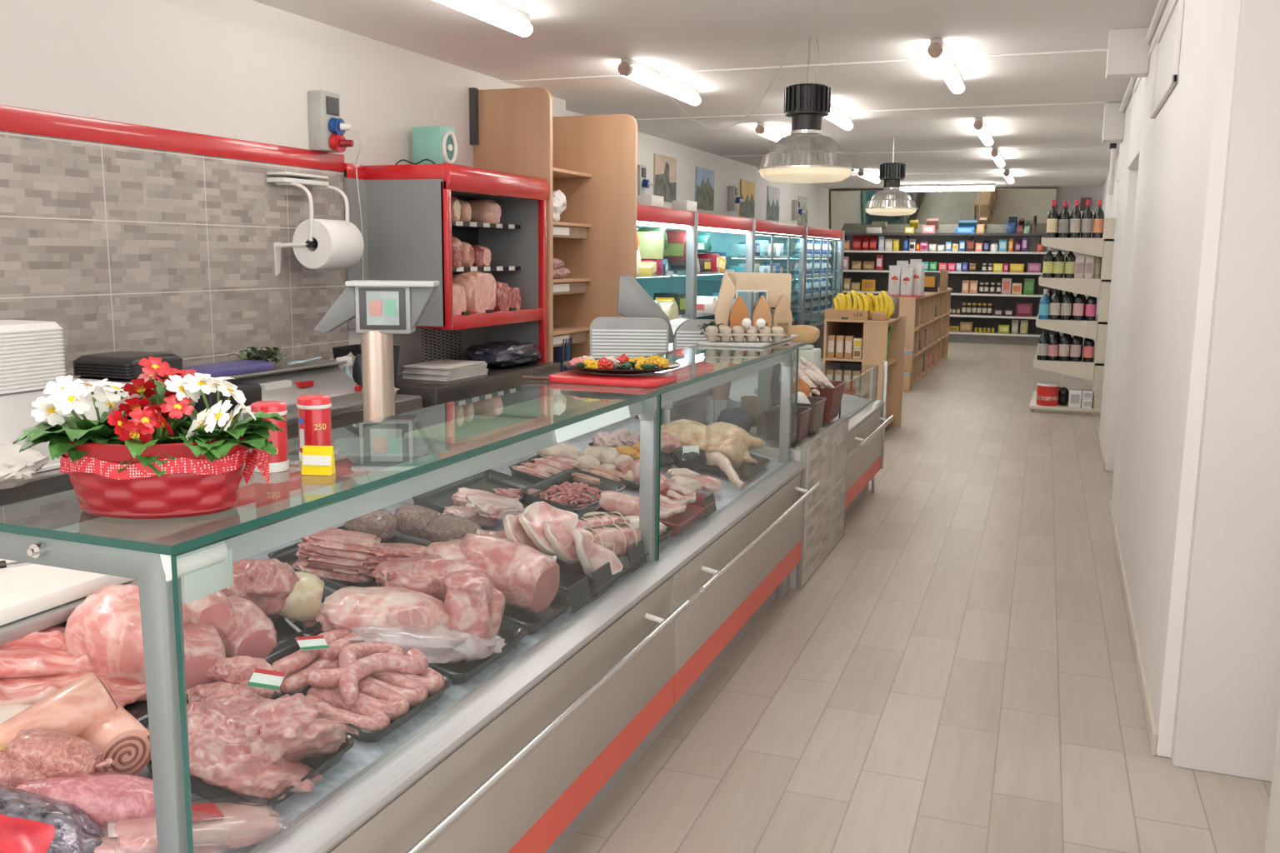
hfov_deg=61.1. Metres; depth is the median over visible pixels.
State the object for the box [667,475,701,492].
roll
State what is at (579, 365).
piece
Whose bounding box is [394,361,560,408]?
countertop
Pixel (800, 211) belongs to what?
socket
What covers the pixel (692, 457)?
package
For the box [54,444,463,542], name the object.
countertop
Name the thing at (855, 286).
box
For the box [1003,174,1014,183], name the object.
diffuser
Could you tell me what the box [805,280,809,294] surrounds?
milk bottle
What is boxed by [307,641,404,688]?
sausage
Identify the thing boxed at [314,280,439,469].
scale
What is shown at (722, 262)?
pack
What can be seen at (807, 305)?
milk bottle
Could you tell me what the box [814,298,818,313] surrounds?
milk bottle
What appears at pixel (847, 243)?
box
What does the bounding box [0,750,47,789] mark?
sausage
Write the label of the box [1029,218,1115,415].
rack
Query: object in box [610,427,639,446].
brain
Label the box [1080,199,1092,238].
bottle
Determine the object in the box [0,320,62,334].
tray
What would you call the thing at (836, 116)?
tube light
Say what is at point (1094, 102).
trim
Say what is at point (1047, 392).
tin
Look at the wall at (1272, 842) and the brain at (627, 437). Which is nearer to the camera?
the wall at (1272, 842)
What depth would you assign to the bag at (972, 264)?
20.60 m
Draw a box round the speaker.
[411,125,457,164]
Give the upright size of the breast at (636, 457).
0.072 m
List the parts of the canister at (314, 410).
barcode panel, lid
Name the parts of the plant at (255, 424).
flower, flower, flower, flower, flower, flower, flower, flower, flower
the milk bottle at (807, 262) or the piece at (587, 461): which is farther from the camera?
the milk bottle at (807, 262)
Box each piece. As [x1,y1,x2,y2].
[278,571,324,622]
[315,586,452,632]
[425,539,466,560]
[441,505,496,526]
[451,235,464,267]
[451,487,499,506]
[460,241,474,266]
[465,493,524,515]
[470,245,491,266]
[473,501,517,520]
[570,357,586,370]
[575,362,586,367]
[575,455,600,469]
[579,355,594,359]
[581,358,599,373]
[581,446,605,464]
[597,359,614,369]
[598,357,614,369]
[600,447,619,464]
[600,463,615,469]
[605,355,620,368]
[613,456,628,468]
[615,353,629,366]
[617,363,632,369]
[619,454,633,460]
[621,470,634,481]
[622,360,636,367]
[628,355,652,369]
[635,359,649,369]
[637,432,681,454]
[640,364,658,369]
[646,355,660,364]
[653,357,669,368]
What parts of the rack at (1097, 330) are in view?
rail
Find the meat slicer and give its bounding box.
[590,275,734,396]
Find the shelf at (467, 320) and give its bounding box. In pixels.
[415,307,543,330]
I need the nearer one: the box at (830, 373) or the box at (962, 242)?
the box at (830, 373)
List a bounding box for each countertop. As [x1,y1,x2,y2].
[0,394,422,529]
[30,394,420,481]
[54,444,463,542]
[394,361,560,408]
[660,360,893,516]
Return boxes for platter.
[562,358,681,374]
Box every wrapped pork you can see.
[349,624,469,666]
[450,629,506,663]
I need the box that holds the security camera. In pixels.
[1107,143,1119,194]
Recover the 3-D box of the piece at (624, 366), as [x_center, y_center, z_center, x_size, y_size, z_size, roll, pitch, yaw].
[-0.050,-0.197,3.535,0.050,0.018,0.076,3,9,12]
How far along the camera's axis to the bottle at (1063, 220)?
11.16 m
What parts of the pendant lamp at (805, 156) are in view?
lamp shade, suspension rod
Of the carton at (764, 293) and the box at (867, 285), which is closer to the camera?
the carton at (764, 293)
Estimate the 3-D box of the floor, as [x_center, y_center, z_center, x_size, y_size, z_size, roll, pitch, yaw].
[2.100,0.146,9.778,7.400,0.100,25.500,4,10,21]
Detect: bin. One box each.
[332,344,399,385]
[764,405,811,442]
[778,396,826,433]
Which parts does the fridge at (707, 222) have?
price rail, price rail, corner post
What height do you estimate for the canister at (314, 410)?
0.128 m
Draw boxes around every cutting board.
[0,559,134,625]
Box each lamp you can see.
[555,405,629,443]
[640,36,854,183]
[864,139,918,215]
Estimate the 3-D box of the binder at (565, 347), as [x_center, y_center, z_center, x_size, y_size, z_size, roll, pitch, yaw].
[-0.706,-0.569,8.921,0.220,0.320,0.036,4,10,21]
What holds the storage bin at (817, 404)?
on the stand at (823, 452)
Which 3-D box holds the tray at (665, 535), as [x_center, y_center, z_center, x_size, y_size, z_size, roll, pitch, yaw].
[-0.046,0.348,3.673,0.274,0.087,0.260,4,10,21]
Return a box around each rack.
[822,315,906,427]
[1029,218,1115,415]
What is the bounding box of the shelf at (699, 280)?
[697,278,722,282]
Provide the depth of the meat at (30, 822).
1.61 m
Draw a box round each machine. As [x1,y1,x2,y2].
[182,357,363,425]
[780,344,820,381]
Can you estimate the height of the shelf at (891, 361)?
0.020 m
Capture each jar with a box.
[952,306,955,314]
[956,306,959,314]
[961,302,965,314]
[966,303,971,314]
[971,303,976,314]
[976,303,981,314]
[979,282,983,293]
[981,263,986,271]
[981,303,986,314]
[984,282,989,293]
[987,303,991,315]
[988,263,992,271]
[990,243,998,251]
[990,282,994,294]
[996,282,1000,294]
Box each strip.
[511,465,551,479]
[520,462,559,469]
[524,463,562,476]
[531,458,574,469]
[535,459,571,471]
[544,455,580,469]
[571,472,602,484]
[582,470,620,481]
[590,465,624,479]
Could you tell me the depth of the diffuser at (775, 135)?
11.40 m
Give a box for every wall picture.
[653,153,676,202]
[695,166,714,210]
[739,179,754,217]
[766,185,779,220]
[796,195,808,225]
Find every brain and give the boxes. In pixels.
[591,430,623,448]
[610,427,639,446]
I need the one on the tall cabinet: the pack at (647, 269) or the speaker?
the speaker
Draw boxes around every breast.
[615,445,638,458]
[631,442,639,451]
[631,450,639,460]
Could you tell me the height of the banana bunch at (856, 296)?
0.254 m
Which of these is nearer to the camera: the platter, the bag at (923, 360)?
the platter
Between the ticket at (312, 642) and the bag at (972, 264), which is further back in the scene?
the bag at (972, 264)
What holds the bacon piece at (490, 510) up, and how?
on the bacon piece at (472, 499)
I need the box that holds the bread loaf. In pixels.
[787,325,819,343]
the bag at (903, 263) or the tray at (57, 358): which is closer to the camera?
the tray at (57, 358)
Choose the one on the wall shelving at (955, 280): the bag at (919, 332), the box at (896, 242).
the box at (896, 242)
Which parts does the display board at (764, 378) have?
support post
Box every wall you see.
[0,0,831,344]
[828,186,1101,344]
[1094,0,1240,758]
[1170,0,1279,781]
[1264,709,1279,852]
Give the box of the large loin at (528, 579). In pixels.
[459,533,559,612]
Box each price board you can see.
[567,576,591,614]
[591,561,614,596]
[626,540,646,571]
[702,493,716,517]
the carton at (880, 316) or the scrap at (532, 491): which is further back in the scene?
the carton at (880, 316)
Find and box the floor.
[558,342,1271,852]
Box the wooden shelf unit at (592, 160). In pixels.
[469,86,637,418]
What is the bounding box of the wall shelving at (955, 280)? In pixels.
[834,233,1064,345]
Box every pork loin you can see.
[183,590,232,630]
[218,595,277,659]
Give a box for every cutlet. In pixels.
[475,529,540,552]
[502,514,547,555]
[519,501,578,556]
[542,520,594,564]
[570,528,623,579]
[575,520,588,529]
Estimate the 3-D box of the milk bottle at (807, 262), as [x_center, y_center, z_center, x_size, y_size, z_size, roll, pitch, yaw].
[2.580,-2.433,16.705,0.106,0.235,0.103,4,10,21]
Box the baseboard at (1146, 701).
[1097,430,1157,755]
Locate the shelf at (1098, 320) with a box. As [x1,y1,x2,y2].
[1041,315,1107,324]
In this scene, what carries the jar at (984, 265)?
on the wall shelving at (955, 280)
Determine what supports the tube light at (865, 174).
attached to the ceiling
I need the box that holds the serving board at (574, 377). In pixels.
[548,370,677,387]
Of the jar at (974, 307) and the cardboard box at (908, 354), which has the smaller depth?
the cardboard box at (908, 354)
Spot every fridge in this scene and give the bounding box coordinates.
[635,204,698,419]
[636,212,755,325]
[696,220,807,375]
[753,226,844,358]
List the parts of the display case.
frame, glass, glass, drawer, sill rail, handle, post, handle post, kick plate, handle post, glass, glass, drawer, handle, post, handle post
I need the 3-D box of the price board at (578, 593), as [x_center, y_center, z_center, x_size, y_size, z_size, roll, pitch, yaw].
[-0.165,0.462,2.978,0.020,0.070,0.120,4,10,21]
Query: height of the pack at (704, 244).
0.209 m
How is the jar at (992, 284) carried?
on the wall shelving at (955, 280)
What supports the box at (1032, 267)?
on the wall shelving at (955, 280)
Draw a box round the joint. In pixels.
[183,621,225,690]
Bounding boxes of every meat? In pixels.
[0,787,105,852]
[14,772,154,827]
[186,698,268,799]
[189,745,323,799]
[220,558,299,619]
[441,570,505,639]
[450,195,460,221]
[458,199,471,221]
[468,199,501,224]
[539,481,603,508]
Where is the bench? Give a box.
[661,396,706,425]
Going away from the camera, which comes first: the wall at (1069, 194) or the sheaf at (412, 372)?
the sheaf at (412, 372)
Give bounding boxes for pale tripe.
[535,442,580,459]
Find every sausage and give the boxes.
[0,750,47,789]
[5,729,112,777]
[95,760,118,773]
[185,681,237,704]
[198,690,265,704]
[206,655,274,684]
[231,680,282,699]
[271,628,356,676]
[280,657,317,688]
[280,658,339,694]
[304,687,390,734]
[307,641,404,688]
[326,678,409,720]
[339,648,428,704]
[364,671,428,707]
[399,667,444,694]
[792,366,819,395]
[792,375,811,396]
[793,362,828,385]
[798,361,834,388]
[800,356,829,386]
[810,380,822,388]
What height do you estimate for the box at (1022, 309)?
0.241 m
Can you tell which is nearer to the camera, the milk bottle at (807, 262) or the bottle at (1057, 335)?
the bottle at (1057, 335)
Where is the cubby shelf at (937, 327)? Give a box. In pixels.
[899,288,952,384]
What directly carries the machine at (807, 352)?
on the display counter at (866, 432)
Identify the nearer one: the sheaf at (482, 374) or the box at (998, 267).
the sheaf at (482, 374)
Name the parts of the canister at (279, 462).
lid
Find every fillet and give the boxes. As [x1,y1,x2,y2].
[582,511,638,530]
[599,490,639,516]
[623,515,666,534]
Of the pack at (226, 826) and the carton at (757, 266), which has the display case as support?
the pack at (226, 826)
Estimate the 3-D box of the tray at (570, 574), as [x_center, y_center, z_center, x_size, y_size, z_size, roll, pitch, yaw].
[-0.218,0.396,3.314,0.372,0.108,0.540,4,10,21]
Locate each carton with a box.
[704,325,785,341]
[729,266,744,272]
[730,244,745,255]
[734,291,744,300]
[739,242,759,255]
[739,264,759,272]
[753,292,758,302]
[754,291,766,299]
[755,240,768,255]
[759,265,775,273]
[759,268,767,273]
[764,263,783,273]
[768,243,783,256]
[768,245,775,256]
[852,348,862,359]
[853,337,863,349]
[871,311,889,320]
[924,271,939,291]
[939,270,948,290]
[1068,389,1081,408]
[1081,389,1094,399]
[1081,398,1094,408]
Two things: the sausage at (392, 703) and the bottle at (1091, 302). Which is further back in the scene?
the bottle at (1091, 302)
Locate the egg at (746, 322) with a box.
[741,318,751,327]
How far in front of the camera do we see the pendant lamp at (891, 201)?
12.30 m
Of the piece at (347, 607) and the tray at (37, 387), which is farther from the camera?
the tray at (37, 387)
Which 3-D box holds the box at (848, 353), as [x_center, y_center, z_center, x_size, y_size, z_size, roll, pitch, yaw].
[1.889,-0.719,9.780,0.068,0.200,0.102,4,10,21]
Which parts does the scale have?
screen frame, weighing plate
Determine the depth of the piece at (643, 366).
3.51 m
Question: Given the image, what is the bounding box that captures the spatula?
[287,356,321,364]
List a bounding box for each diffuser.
[758,129,783,141]
[860,172,879,183]
[900,185,994,191]
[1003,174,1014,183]
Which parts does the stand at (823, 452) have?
edge trim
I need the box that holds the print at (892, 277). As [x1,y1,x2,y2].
[890,275,898,279]
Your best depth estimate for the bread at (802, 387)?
5.77 m
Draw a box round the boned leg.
[372,555,486,602]
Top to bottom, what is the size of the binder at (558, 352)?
0.320 m
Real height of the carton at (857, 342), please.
0.090 m
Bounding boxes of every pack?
[94,823,234,852]
[101,795,294,852]
[636,228,639,250]
[636,245,641,274]
[636,261,656,276]
[637,231,664,259]
[638,228,668,249]
[640,259,663,275]
[653,292,685,314]
[654,300,662,309]
[655,297,676,303]
[658,300,679,319]
[662,259,668,275]
[663,230,686,266]
[668,258,699,272]
[696,295,716,313]
[697,233,711,252]
[697,253,719,271]
[698,259,711,272]
[704,252,726,269]
[712,292,735,304]
[715,296,733,309]
[718,255,726,273]
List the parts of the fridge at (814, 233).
price rail, price rail, door, handle, price rail, door, price rail, handle, door, handle, door, handle, door, corner post, handle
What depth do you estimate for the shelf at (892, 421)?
10.20 m
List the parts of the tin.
lid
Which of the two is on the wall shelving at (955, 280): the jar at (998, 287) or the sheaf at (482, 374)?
the jar at (998, 287)
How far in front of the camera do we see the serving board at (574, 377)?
3.45 m
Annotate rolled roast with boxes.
[577,522,641,565]
[578,511,630,529]
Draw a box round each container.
[72,350,182,366]
[72,360,182,369]
[73,363,182,372]
[73,366,183,375]
[73,369,182,379]
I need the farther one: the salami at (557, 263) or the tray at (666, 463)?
the salami at (557, 263)
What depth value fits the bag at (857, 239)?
21.32 m
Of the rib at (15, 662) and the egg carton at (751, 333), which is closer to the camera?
the rib at (15, 662)
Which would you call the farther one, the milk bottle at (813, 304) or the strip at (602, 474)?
the milk bottle at (813, 304)
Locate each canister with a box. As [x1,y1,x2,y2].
[250,400,289,473]
[296,394,331,461]
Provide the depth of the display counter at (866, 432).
6.94 m
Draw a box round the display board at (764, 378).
[699,334,798,434]
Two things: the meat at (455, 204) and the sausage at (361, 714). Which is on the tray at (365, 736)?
the sausage at (361, 714)
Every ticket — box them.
[246,668,285,690]
[295,635,329,650]
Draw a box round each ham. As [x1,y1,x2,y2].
[452,271,496,313]
[452,283,466,314]
[493,281,510,310]
[509,286,521,309]
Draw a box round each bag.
[0,443,49,489]
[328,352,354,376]
[466,340,540,367]
[552,190,566,221]
[715,406,755,433]
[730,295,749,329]
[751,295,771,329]
[772,295,792,337]
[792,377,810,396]
[843,278,850,290]
[851,260,861,269]
[852,235,862,250]
[861,235,869,250]
[862,260,874,269]
[865,227,882,233]
[869,235,877,250]
[884,295,899,318]
[887,265,901,294]
[896,260,908,294]
[900,267,914,294]
[909,239,915,250]
[910,259,921,267]
[912,262,924,294]
[918,332,919,349]
[919,305,921,324]
[920,240,928,250]
[922,355,924,372]
[923,329,925,347]
[927,352,929,368]
[928,244,936,250]
[937,245,944,250]
[968,260,977,271]
[983,240,989,251]
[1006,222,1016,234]
[1010,320,1018,334]
[1015,240,1021,251]
[1020,320,1028,334]
[1023,226,1029,234]
[1036,242,1043,251]
[1058,387,1069,405]
[1074,252,1084,278]
[1083,254,1094,278]
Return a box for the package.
[672,445,706,469]
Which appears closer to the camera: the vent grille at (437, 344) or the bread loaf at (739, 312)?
the bread loaf at (739, 312)
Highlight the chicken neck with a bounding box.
[705,452,746,490]
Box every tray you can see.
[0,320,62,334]
[0,330,63,338]
[0,334,63,342]
[0,337,63,346]
[0,341,64,349]
[0,345,64,354]
[0,349,64,358]
[0,352,64,362]
[0,356,64,366]
[0,360,64,370]
[0,364,64,374]
[0,367,65,378]
[0,371,65,382]
[0,375,64,386]
[0,380,56,390]
[0,385,59,394]
[123,694,187,726]
[146,696,354,809]
[186,660,307,704]
[264,630,451,742]
[267,585,336,656]
[268,525,419,590]
[284,603,322,636]
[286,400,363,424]
[393,530,431,546]
[411,469,544,514]
[428,619,527,684]
[502,590,569,634]
[508,454,588,485]
[520,469,625,518]
[547,553,649,598]
[575,466,639,489]
[592,507,674,544]
[659,487,715,535]
[660,451,769,482]
[660,455,674,473]
[887,294,924,297]
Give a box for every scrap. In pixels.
[492,488,524,499]
[507,488,537,498]
[527,488,542,496]
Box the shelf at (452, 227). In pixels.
[451,225,509,229]
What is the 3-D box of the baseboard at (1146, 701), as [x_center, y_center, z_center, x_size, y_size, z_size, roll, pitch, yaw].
[2.926,0.552,6.707,0.029,0.075,6.880,4,10,21]
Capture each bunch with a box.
[227,345,286,363]
[698,321,722,336]
[833,293,847,309]
[841,290,869,310]
[861,293,879,319]
[874,290,894,319]
[886,325,892,360]
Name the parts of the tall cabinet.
frame post, panel, frame post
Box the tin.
[1035,381,1059,406]
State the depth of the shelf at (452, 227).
7.76 m
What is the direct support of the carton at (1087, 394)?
on the carton at (1085, 403)
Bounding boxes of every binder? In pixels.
[553,339,564,372]
[564,338,566,371]
[566,338,569,370]
[570,337,572,369]
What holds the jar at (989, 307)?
on the wall shelving at (955, 280)
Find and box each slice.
[292,559,373,582]
[295,554,370,574]
[296,541,373,567]
[297,538,374,559]
[301,527,384,552]
[302,620,321,631]
[364,569,374,577]
[365,543,427,557]
[365,555,411,563]
[365,562,379,569]
[660,494,689,504]
[660,500,686,514]
[660,508,674,518]
[666,490,695,503]
[669,484,696,494]
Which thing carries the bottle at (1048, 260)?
on the rack at (1097, 330)
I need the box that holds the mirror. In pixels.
[830,187,1057,234]
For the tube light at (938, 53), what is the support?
attached to the ceiling
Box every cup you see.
[712,381,731,399]
[740,395,757,427]
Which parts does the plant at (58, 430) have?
flower, flower, flower, flower, flower, flower, flower, flower, flower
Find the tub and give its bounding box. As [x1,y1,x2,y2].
[0,389,64,472]
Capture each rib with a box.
[0,624,66,649]
[0,646,94,678]
[0,673,146,707]
[225,694,289,714]
[242,693,319,764]
[259,715,346,759]
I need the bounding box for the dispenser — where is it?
[266,171,349,275]
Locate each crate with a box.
[77,375,164,382]
[824,307,871,319]
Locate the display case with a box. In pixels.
[0,341,819,852]
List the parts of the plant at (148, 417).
flower, flower, flower, flower, flower, flower, flower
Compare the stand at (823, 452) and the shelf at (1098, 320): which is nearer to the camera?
the stand at (823, 452)
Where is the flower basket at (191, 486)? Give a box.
[59,424,269,519]
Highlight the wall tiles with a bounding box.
[0,130,349,378]
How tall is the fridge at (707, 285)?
2.040 m
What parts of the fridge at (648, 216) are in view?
price rail, corner post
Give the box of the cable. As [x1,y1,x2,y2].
[395,159,435,164]
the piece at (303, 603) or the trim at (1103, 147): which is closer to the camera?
the piece at (303, 603)
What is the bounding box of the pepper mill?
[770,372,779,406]
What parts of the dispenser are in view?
wall plate, arm, wire arm, wire arm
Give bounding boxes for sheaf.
[401,373,487,381]
[402,367,486,375]
[402,370,488,379]
[403,359,485,369]
[403,365,486,373]
[404,363,487,371]
[404,369,488,377]
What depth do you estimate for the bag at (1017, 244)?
20.26 m
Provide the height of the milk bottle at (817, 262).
0.235 m
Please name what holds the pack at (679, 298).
on the fridge at (707, 222)
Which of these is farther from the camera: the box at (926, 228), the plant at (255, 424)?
the box at (926, 228)
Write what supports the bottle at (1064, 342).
on the rack at (1097, 330)
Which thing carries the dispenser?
attached to the wall tiles
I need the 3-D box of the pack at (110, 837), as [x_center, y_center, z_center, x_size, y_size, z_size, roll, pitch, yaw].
[-0.791,0.658,1.713,0.292,0.100,0.141,-4,10,-27]
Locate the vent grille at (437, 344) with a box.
[421,327,462,362]
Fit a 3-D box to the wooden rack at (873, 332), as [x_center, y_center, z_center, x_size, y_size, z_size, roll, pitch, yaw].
[2.081,-0.487,10.062,0.620,1.060,0.810,4,10,21]
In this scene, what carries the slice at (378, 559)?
on the slice at (374, 566)
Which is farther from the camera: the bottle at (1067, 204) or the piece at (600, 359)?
the bottle at (1067, 204)
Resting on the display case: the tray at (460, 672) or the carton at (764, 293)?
the tray at (460, 672)
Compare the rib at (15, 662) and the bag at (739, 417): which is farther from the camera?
the bag at (739, 417)
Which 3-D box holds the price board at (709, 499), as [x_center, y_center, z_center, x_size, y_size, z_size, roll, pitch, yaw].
[0.261,0.295,4.066,0.020,0.070,0.120,4,10,21]
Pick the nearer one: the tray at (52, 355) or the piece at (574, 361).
the piece at (574, 361)
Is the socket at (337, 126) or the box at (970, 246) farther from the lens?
the box at (970, 246)
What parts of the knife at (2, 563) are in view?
handle, blade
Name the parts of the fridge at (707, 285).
price rail, door, price rail, door, door, corner post, handle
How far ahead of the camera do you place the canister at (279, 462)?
2.02 m
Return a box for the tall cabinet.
[344,162,560,408]
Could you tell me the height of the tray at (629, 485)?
0.091 m
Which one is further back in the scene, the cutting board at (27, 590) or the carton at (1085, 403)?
the carton at (1085, 403)
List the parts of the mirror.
pane, pane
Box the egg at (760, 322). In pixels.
[755,318,765,327]
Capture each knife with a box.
[0,560,31,568]
[521,375,548,380]
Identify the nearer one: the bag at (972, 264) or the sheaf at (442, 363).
the sheaf at (442, 363)
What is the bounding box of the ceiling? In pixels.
[251,0,1159,189]
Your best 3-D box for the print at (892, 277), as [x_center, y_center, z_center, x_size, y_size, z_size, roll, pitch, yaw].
[3.172,-1.852,13.504,0.096,0.047,0.029,3,9,13]
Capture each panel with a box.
[307,90,364,279]
[637,165,653,194]
[727,185,744,210]
[791,200,805,219]
[1150,0,1184,119]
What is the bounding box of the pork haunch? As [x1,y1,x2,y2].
[64,584,191,683]
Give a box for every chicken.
[660,419,720,446]
[690,434,757,468]
[706,421,764,450]
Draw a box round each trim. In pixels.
[0,105,344,172]
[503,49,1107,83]
[635,100,1122,120]
[724,146,1106,156]
[850,170,1097,174]
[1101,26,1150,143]
[1119,0,1172,113]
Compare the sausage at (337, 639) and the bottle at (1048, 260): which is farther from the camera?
the bottle at (1048, 260)
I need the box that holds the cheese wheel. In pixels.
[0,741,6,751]
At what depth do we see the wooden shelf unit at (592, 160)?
9.00 m
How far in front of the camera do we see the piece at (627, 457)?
4.39 m
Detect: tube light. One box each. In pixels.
[434,0,532,36]
[617,58,700,105]
[755,122,789,141]
[823,104,853,129]
[857,169,879,183]
[900,183,994,191]
[927,38,964,94]
[973,117,993,145]
[990,147,1004,167]
[1003,169,1014,183]
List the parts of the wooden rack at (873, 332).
panel, panel, panel, panel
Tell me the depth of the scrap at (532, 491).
3.82 m
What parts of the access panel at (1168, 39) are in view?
panel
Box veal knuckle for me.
[615,460,667,489]
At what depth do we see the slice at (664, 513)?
3.78 m
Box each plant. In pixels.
[12,375,141,463]
[106,395,194,477]
[120,356,201,439]
[162,372,285,462]
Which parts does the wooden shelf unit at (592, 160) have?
post, panel, ticket rail, ticket rail, ticket rail, shelf, shelf, shelf, shelf, panel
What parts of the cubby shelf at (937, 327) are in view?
panel, shelf, shelf, shelf, panel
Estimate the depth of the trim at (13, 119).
5.30 m
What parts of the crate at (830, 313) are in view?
crate panel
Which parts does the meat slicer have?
gauge plate, blade, blade, carriage plate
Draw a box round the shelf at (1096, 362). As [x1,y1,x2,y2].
[1035,352,1103,365]
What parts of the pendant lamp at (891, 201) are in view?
lamp shade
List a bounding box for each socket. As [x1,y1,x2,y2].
[328,117,351,135]
[328,133,353,152]
[642,179,653,188]
[735,196,744,204]
[798,208,805,214]
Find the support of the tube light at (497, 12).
attached to the ceiling
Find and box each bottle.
[335,356,353,379]
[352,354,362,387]
[792,301,797,317]
[793,281,798,297]
[794,240,799,256]
[794,260,799,277]
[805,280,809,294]
[805,300,809,314]
[806,260,810,275]
[807,240,811,256]
[808,300,810,314]
[810,241,812,256]
[812,299,815,313]
[813,280,816,294]
[814,241,817,256]
[814,260,816,274]
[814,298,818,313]
[815,241,819,256]
[815,260,819,274]
[815,280,818,294]
[820,279,824,293]
[820,297,824,311]
[821,260,825,274]
[822,242,826,256]
[827,279,830,292]
[827,296,829,309]
[828,260,830,274]
[829,242,831,256]
[1031,221,1035,234]
[1036,328,1048,359]
[1038,289,1049,319]
[1042,246,1054,278]
[1045,200,1058,238]
[1045,329,1050,339]
[1046,330,1058,360]
[1047,287,1052,299]
[1049,289,1060,319]
[1052,249,1064,278]
[1055,204,1059,238]
[1055,331,1061,359]
[1057,200,1069,238]
[1058,290,1063,319]
[1058,333,1069,360]
[1060,290,1071,319]
[1064,250,1075,278]
[1066,204,1069,238]
[1067,334,1072,359]
[1069,200,1080,238]
[1069,291,1074,319]
[1069,335,1081,361]
[1072,293,1084,320]
[1079,336,1083,359]
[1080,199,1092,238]
[1081,294,1086,319]
[1082,338,1094,362]
[1085,295,1096,320]
[1091,199,1104,238]
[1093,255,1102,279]
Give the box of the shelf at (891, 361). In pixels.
[887,358,897,365]
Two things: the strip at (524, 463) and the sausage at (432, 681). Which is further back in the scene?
the strip at (524, 463)
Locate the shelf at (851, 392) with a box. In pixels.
[843,390,860,394]
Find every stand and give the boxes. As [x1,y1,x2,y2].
[706,415,849,589]
[714,271,791,329]
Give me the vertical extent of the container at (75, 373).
0.034 m
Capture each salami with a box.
[553,258,564,269]
[553,267,570,279]
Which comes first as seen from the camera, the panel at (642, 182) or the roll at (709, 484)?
the roll at (709, 484)
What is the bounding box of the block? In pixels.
[0,704,31,724]
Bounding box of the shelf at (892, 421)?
[885,416,894,427]
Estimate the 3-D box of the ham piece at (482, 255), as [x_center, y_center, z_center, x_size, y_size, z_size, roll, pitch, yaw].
[-1.173,-1.196,7.609,0.238,0.158,0.184,4,10,21]
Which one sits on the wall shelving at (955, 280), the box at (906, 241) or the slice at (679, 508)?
the box at (906, 241)
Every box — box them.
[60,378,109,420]
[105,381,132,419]
[301,445,335,475]
[636,195,663,207]
[671,200,696,211]
[710,398,731,424]
[825,369,835,380]
[826,335,836,357]
[835,335,845,358]
[835,369,844,380]
[843,256,849,269]
[843,370,853,391]
[844,240,850,249]
[844,335,854,358]
[850,282,860,290]
[851,370,861,392]
[861,279,875,291]
[875,255,884,269]
[878,236,885,250]
[885,239,893,250]
[893,239,899,250]
[902,370,913,391]
[903,239,909,250]
[903,349,913,371]
[905,227,914,233]
[915,243,919,250]
[921,225,934,233]
[922,261,929,270]
[929,261,937,270]
[938,263,947,270]
[945,241,952,251]
[947,263,955,271]
[949,325,959,331]
[952,244,959,251]
[955,227,974,233]
[955,263,962,271]
[959,240,965,251]
[960,321,973,332]
[961,280,969,293]
[962,262,968,271]
[965,239,974,251]
[969,280,978,293]
[975,243,982,251]
[976,224,984,233]
[993,263,1003,272]
[994,309,1003,315]
[998,240,1007,251]
[998,325,1009,333]
[1001,278,1011,294]
[1003,264,1008,272]
[1004,309,1013,315]
[1008,238,1013,251]
[1010,264,1024,272]
[1011,283,1022,294]
[1015,303,1033,316]
[1016,225,1023,234]
[1021,236,1027,251]
[1023,278,1034,294]
[1027,263,1040,272]
[1080,197,1090,210]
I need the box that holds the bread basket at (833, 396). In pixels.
[778,380,846,422]
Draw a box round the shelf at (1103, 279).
[1040,276,1110,282]
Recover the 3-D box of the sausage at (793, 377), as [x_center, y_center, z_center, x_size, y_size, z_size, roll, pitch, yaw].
[0.865,-0.219,5.898,0.050,0.113,0.296,-2,9,-18]
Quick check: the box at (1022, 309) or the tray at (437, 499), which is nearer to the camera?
the tray at (437, 499)
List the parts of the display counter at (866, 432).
kick plate, glass, handle post, drawer, sill rail, handle, post, handle post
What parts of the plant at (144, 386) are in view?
flower, flower, flower, flower, flower, flower, flower, flower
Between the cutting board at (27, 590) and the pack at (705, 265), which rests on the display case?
the cutting board at (27, 590)
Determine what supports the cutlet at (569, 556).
on the tray at (570, 574)
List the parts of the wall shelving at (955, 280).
shelf, shelf, panel, shelf, shelf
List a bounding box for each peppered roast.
[343,509,397,540]
[393,505,441,539]
[425,514,481,542]
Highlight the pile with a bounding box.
[791,391,810,404]
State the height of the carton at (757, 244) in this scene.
0.170 m
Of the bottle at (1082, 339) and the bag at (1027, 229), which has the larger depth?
the bag at (1027, 229)
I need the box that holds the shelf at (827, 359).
[825,356,862,361]
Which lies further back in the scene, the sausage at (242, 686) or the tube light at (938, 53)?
the tube light at (938, 53)
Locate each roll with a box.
[0,672,118,746]
[79,703,150,775]
[292,219,364,269]
[660,477,675,490]
[666,468,699,478]
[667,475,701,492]
[691,475,724,492]
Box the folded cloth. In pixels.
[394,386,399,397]
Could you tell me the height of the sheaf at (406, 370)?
0.011 m
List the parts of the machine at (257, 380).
purple lid, label plate, plate, red knob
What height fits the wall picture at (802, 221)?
0.520 m

